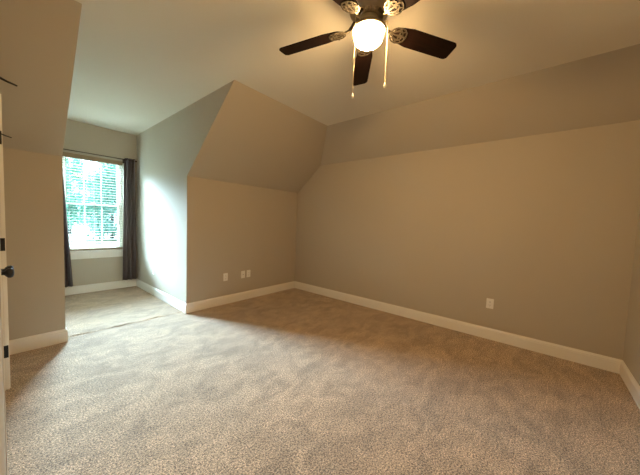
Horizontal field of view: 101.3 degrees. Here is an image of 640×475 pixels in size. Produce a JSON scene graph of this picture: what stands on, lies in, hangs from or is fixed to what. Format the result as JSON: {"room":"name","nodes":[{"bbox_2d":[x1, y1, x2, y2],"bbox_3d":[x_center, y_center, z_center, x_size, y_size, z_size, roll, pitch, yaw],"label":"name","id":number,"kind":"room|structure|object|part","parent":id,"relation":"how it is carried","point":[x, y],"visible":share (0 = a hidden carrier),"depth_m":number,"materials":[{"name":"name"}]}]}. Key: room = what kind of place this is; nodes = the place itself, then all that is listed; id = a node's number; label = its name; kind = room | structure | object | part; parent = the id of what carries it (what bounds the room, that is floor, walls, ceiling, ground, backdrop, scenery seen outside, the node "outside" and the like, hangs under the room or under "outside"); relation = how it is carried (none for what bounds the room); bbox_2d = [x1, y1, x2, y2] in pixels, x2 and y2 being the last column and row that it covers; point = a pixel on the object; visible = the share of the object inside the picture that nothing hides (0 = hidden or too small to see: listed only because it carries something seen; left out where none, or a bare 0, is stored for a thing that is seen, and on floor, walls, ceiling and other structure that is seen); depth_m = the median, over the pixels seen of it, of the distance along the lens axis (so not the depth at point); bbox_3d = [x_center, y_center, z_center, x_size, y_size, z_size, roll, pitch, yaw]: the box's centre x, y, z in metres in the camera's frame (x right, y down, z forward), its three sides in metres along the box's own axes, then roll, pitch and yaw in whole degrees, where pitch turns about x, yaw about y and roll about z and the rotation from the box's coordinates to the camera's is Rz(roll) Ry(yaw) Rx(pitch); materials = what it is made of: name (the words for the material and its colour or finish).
{"room":"empty bedroom","nodes":[
{"label":"empty bedroom","id":0,"kind":"room"},
{"bbox_2d":[0,214,6,474],"bbox_3d":[-1.168,-0.166,0.869,4.523,2.980,0.120,5,4,40],"label":"wall","id":1,"kind":"structure","parent":0,"point":[3,471],"depth_m":0.82,"materials":[{"name":"beige paint"}]},
{"bbox_2d":[0,218,5,389],"bbox_3d":[-1.816,0.125,1.415,1.229,2.049,0.120,5,4,40],"label":"trim","id":2,"kind":"structure","parent":1,"relation":"attached to","point":[0,218],"depth_m":1.86,"materials":[{"name":"white paint"}]},
{"bbox_2d":[0,255,7,474],"bbox_3d":[-1.750,0.101,1.440,1.264,2.100,0.003,5,4,40],"label":"trim","id":3,"kind":"structure","parent":1,"relation":"attached to","point":[0,255],"depth_m":1.06,"materials":[{"name":"white paint"}]},
{"bbox_2d":[0,94,10,389],"bbox_3d":[-2.255,0.057,1.870,0.066,2.100,0.020,5,4,40],"label":"trim","id":4,"kind":"structure","parent":1,"relation":"attached to","point":[2,199],"depth_m":1.85,"materials":[{"name":"white paint"}]},
{"bbox_2d":[0,131,13,357],"bbox_3d":[-2.011,0.108,1.659,0.609,2.016,0.119,5,4,40],"label":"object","id":5,"kind":"structure","parent":1,"relation":"in","point":[2,240],"depth_m":1.84,"materials":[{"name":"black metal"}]},
{"bbox_3d":[-1.814,0.189,1.510,0.064,0.064,0.067,5,4,40],"label":"knob","id":6,"kind":"part","parent":5,"relation":"part of","materials":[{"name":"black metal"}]},
{"bbox_2d":[0,77,17,277],"bbox_3d":[-1.540,0.148,1.269,0.607,2.016,0.119,5,4,40],"label":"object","id":7,"kind":"structure","parent":1,"relation":"in","point":[9,272],"depth_m":1.43,"materials":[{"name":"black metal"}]},
{"bbox_3d":[-1.729,0.197,1.440,0.064,0.064,0.067,5,4,40],"label":"knob","id":8,"kind":"part","parent":7,"relation":"part of","materials":[{"name":"black metal"}]},
{"bbox_3d":[-1.273,-0.636,1.050,0.016,0.030,0.081,5,4,40],"label":"stop arm","id":9,"kind":"part","parent":7,"relation":"part of","materials":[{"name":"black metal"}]},
{"bbox_2d":[0,0,81,155],"bbox_3d":[-2.282,-1.258,2.018,1.206,1.015,0.510,5,4,40],"label":"wall","id":10,"kind":"structure","parent":0,"point":[38,38],"depth_m":1.97,"materials":[{"name":"beige paint"}]},
{"bbox_2d":[63,119,136,286],"bbox_3d":[-3.777,-0.464,4.382,0.120,2.980,1.422,5,4,40],"label":"wall","id":11,"kind":"structure","parent":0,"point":[79,136],"depth_m":4.39,"materials":[{"name":"beige paint"}]},
{"bbox_2d":[62,156,122,259],"bbox_3d":[-3.775,-0.493,4.379,0.193,1.670,0.888,5,4,40],"label":"window","id":12,"kind":"structure","parent":11,"relation":"attached to","point":[86,254],"depth_m":4.50,"materials":[{"name":"white plastic"}]},
{"bbox_3d":[-3.816,-0.919,4.402,0.030,0.763,0.724,5,4,40],"label":"sash","id":13,"kind":"part","parent":12,"relation":"part of","materials":[{"name":"white plastic"}]},
{"bbox_3d":[-3.815,-0.193,4.421,0.030,0.748,0.724,5,4,40],"label":"sash","id":14,"kind":"part","parent":12,"relation":"part of","materials":[{"name":"white plastic"}]},
{"bbox_3d":[-3.770,0.226,4.395,0.113,0.028,0.888,5,4,40],"label":"sill","id":15,"kind":"part","parent":12,"relation":"part of","materials":[{"name":"white paint"}]},
{"bbox_2d":[62,152,122,250],"bbox_3d":[-3.750,-0.557,4.357,0.071,1.536,0.772,5,4,40],"label":"blind","id":16,"kind":"object","parent":11,"relation":"attached to","point":[66,154],"visible":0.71,"depth_m":4.33,"materials":[{"name":"white plastic"}]},
{"bbox_3d":[-3.948,-0.543,4.131,0.055,1.466,0.002,5,4,40],"label":"ladder cord","id":17,"kind":"part","parent":16,"relation":"part of","materials":[{"name":"white fabric"}]},
{"bbox_3d":[-3.756,-0.549,4.362,0.055,1.466,0.002,5,4,40],"label":"ladder cord","id":18,"kind":"part","parent":16,"relation":"part of","materials":[{"name":"white fabric"}]},
{"bbox_3d":[-3.783,0.195,4.405,0.050,0.026,0.768,5,4,40],"label":"rail","id":19,"kind":"part","parent":16,"relation":"part of","materials":[{"name":"beige wood"}]},
{"bbox_2d":[63,148,136,162],"bbox_3d":[-3.665,-1.329,4.264,0.089,0.064,1.158,5,4,40],"label":"curtain rod","id":20,"kind":"object","parent":11,"relation":"attached to","point":[63,148],"visible":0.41,"depth_m":4.26,"materials":[{"name":"brown metal"}]},
{"bbox_2d":[62,166,72,286],"bbox_3d":[-3.951,-0.297,3.979,0.080,2.142,0.273,5,4,40],"label":"curtain","id":21,"kind":"object","parent":20,"relation":"hanging from","point":[67,258],"visible":0.14,"depth_m":4.05,"materials":[{"name":"grey fabric"}]},
{"bbox_2d":[123,158,136,279],"bbox_3d":[-3.386,-0.316,4.656,0.076,2.142,0.216,5,4,40],"label":"curtain","id":22,"kind":"object","parent":20,"relation":"hanging from","point":[129,215],"visible":1,"depth_m":4.66,"materials":[{"name":"grey fabric"}]},
{"bbox_2d":[65,279,136,295],"bbox_3d":[-3.772,0.842,4.414,0.015,0.131,1.182,5,4,40],"label":"baseboard","id":23,"kind":"structure","parent":11,"relation":"attached to","point":[80,289],"depth_m":4.44,"materials":[{"name":"white paint"}]},
{"bbox_2d":[68,311,181,337],"bbox_3d":[-2.267,1.028,3.175,0.058,0.013,1.132,5,4,41],"label":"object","id":24,"kind":"structure","parent":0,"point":[179,311],"depth_m":3.07,"materials":[{"name":"beige carpet"}]},
{"bbox_2d":[3,147,296,339],"bbox_3d":[-1.677,0.130,3.742,0.120,2.022,3.876,5,4,40],"label":"wall","id":25,"kind":"structure","parent":0,"point":[233,228],"depth_m":3.56,"materials":[{"name":"beige paint"}]},
{"bbox_2d":[9,329,67,354],"bbox_3d":[-2.687,0.992,2.504,0.015,0.131,0.405,5,4,40],"label":"baseboard","id":26,"kind":"structure","parent":25,"relation":"attached to","point":[33,342],"depth_m":2.50,"materials":[{"name":"white paint"}]},
{"bbox_2d":[223,273,227,280],"bbox_3d":[-1.433,0.601,3.982,0.009,0.117,0.073,5,4,40],"label":"wall outlet","id":27,"kind":"object","parent":25,"relation":"attached to","point":[225,275],"visible":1,"depth_m":3.98,"materials":[{"name":"white plastic"}]},
{"bbox_2d":[185,281,294,313],"bbox_3d":[-1.157,0.942,4.345,0.015,0.131,2.080,5,4,40],"label":"baseboard","id":28,"kind":"structure","parent":25,"relation":"attached to","point":[213,302],"depth_m":4.13,"materials":[{"name":"white paint"}]},
{"bbox_2d":[137,80,233,302],"bbox_3d":[-2.152,-0.375,3.881,3.265,2.980,0.120,5,4,40],"label":"wall","id":29,"kind":"structure","parent":0,"point":[167,151],"depth_m":3.88,"materials":[{"name":"beige paint"}]},
{"bbox_2d":[136,279,185,312],"bbox_3d":[-2.608,0.897,4.207,2.075,0.131,0.015,5,4,40],"label":"baseboard","id":30,"kind":"structure","parent":29,"relation":"attached to","point":[170,300],"depth_m":4.05,"materials":[{"name":"white paint"}]},
{"bbox_2d":[187,80,326,192],"bbox_3d":[-0.666,-1.310,3.963,1.206,1.015,2.185,5,4,40],"label":"wall","id":31,"kind":"structure","parent":0,"point":[255,139],"depth_m":3.59,"materials":[{"name":"beige paint"}]},
{"bbox_2d":[5,286,639,474],"bbox_3d":[-1.051,1.163,2.762,6.582,0.120,4.626,5,4,40],"label":"floor","id":32,"kind":"structure","parent":0,"point":[294,381],"depth_m":1.93,"materials":[{"name":"beige carpet"}]},
{"bbox_2d":[67,0,639,134],"bbox_3d":[-0.893,-1.692,2.663,6.582,0.120,3.294,5,4,40],"label":"ceiling","id":33,"kind":"structure","parent":0,"point":[138,64],"depth_m":2.20,"materials":[{"name":"white paint"}]},
{"bbox_2d":[279,0,456,98],"bbox_3d":[0.267,-1.177,1.587,1.179,0.700,1.126,5,4,40],"label":"ceiling fan","id":34,"kind":"object","parent":33,"relation":"hanging from","point":[368,27],"visible":1,"depth_m":1.65,"materials":[{"name":"brown wood"}]},
{"bbox_3d":[-0.061,-1.300,1.758,0.438,0.006,0.125,-1,16,22],"label":"blade","id":35,"kind":"part","parent":34,"relation":"part of","materials":[{"name":"brown wood"}]},
{"bbox_3d":[0.053,-1.271,1.317,0.125,0.006,0.439,22,18,36],"label":"blade","id":36,"kind":"part","parent":34,"relation":"part of","materials":[{"name":"brown wood"}]},
{"bbox_3d":[0.229,-1.085,1.575,0.073,0.451,0.005,-1,4,-40],"label":"pull chain","id":37,"kind":"part","parent":34,"relation":"part of","materials":[{"name":"gold metal"}]},
{"bbox_3d":[0.324,-1.300,2.003,0.125,0.006,0.438,-11,-1,3],"label":"blade","id":38,"kind":"part","parent":34,"relation":"part of","materials":[{"name":"brown wood"}]},
{"bbox_3d":[0.298,-1.225,1.619,0.174,0.092,0.174,5,4,40],"label":"light globe","id":39,"kind":"part","parent":34,"relation":"part of","materials":[{"name":"white glass"}]},
{"bbox_3d":[0.370,-1.123,1.593,0.072,0.365,0.005,3,4,23],"label":"pull chain","id":40,"kind":"part","parent":34,"relation":"part of","materials":[{"name":"gold metal"}]},
{"bbox_3d":[0.508,-1.252,1.290,0.125,0.006,0.439,16,-1,-33],"label":"blade","id":41,"kind":"part","parent":34,"relation":"part of","materials":[{"name":"brown wood"}]},
{"bbox_3d":[0.676,-1.271,1.714,0.439,0.006,0.125,5,-11,-15],"label":"blade","id":42,"kind":"part","parent":34,"relation":"part of","materials":[{"name":"brown wood"}]},
{"bbox_2d":[295,120,639,359],"bbox_3d":[1.223,0.005,3.771,4.523,2.481,0.120,5,4,40],"label":"wall","id":43,"kind":"structure","parent":0,"point":[543,227],"depth_m":3.02,"materials":[{"name":"beige paint"}]},
{"bbox_2d":[295,281,621,373],"bbox_3d":[1.141,1.059,3.779,4.283,0.131,0.015,5,4,40],"label":"baseboard","id":44,"kind":"structure","parent":43,"relation":"attached to","point":[602,362],"depth_m":3.10,"materials":[{"name":"white paint"}]},
{"bbox_2d":[486,298,493,308],"bbox_3d":[1.990,0.774,3.070,0.073,0.117,0.009,5,4,40],"label":"wall outlet","id":45,"kind":"object","parent":43,"relation":"attached to","point":[489,302],"visible":1,"depth_m":3.07,"materials":[{"name":"white plastic"}]},
{"bbox_2d":[321,44,639,165],"bbox_3d":[1.329,-1.431,3.315,3.966,0.555,0.627,5,4,40],"label":"sloped ceiling","id":46,"kind":"structure","parent":0,"point":[604,88],"depth_m":2.71,"materials":[{"name":"beige paint"}]},
{"bbox_2d":[623,204,639,384],"bbox_3d":[1.723,-0.063,0.911,0.120,2.980,3.876,5,4,40],"label":"wall","id":47,"kind":"structure","parent":0,"point":[631,357],"depth_m":2.25,"materials":[{"name":"beige paint"}]},
{"bbox_2d":[620,360,639,408],"bbox_3d":[1.624,1.234,1.028,0.015,0.131,3.636,5,4,40],"label":"baseboard","id":48,"kind":"structure","parent":47,"relation":"attached to","point":[626,375],"depth_m":2.15,"materials":[{"name":"white paint"}]},
{"label":"outside","id":49,"kind":"structure","parent":0,"visible":0},
{"bbox_2d":[69,222,117,246],"bbox_3d":[-62.761,-2.603,82.824,184.940,0.300,280.000,5,4,40],"label":"lawn","id":50,"kind":"structure","parent":49,"point":[75,236],"depth_m":46.02,"materials":[{"name":"green plant"}]},
{"bbox_2d":[65,158,91,233],"bbox_3d":[-52.954,-9.588,54.298,9.382,17.837,9.180,3,4,20],"label":"leafy tree","id":51,"kind":"object","parent":50,"relation":"on","point":[70,209],"visible":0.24,"depth_m":54.03,"materials":[{"name":"green plant"}]},
{"bbox_2d":[77,163,117,238],"bbox_3d":[-37.512,-6.940,47.248,9.007,14.495,9.363,0,4,-28],"label":"leafy tree","id":52,"kind":"object","parent":50,"relation":"on","point":[109,226],"visible":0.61,"depth_m":45.06,"materials":[{"name":"green plant"}]},
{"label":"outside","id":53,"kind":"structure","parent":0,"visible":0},
{"bbox_2d":[103,242,117,245],"bbox_3d":[-23.272,1.590,32.684,6.543,0.070,31.458,0,4,-37],"label":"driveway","id":54,"kind":"structure","parent":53,"point":[110,243],"depth_m":38.02,"materials":[{"name":"concrete"}]}
]}

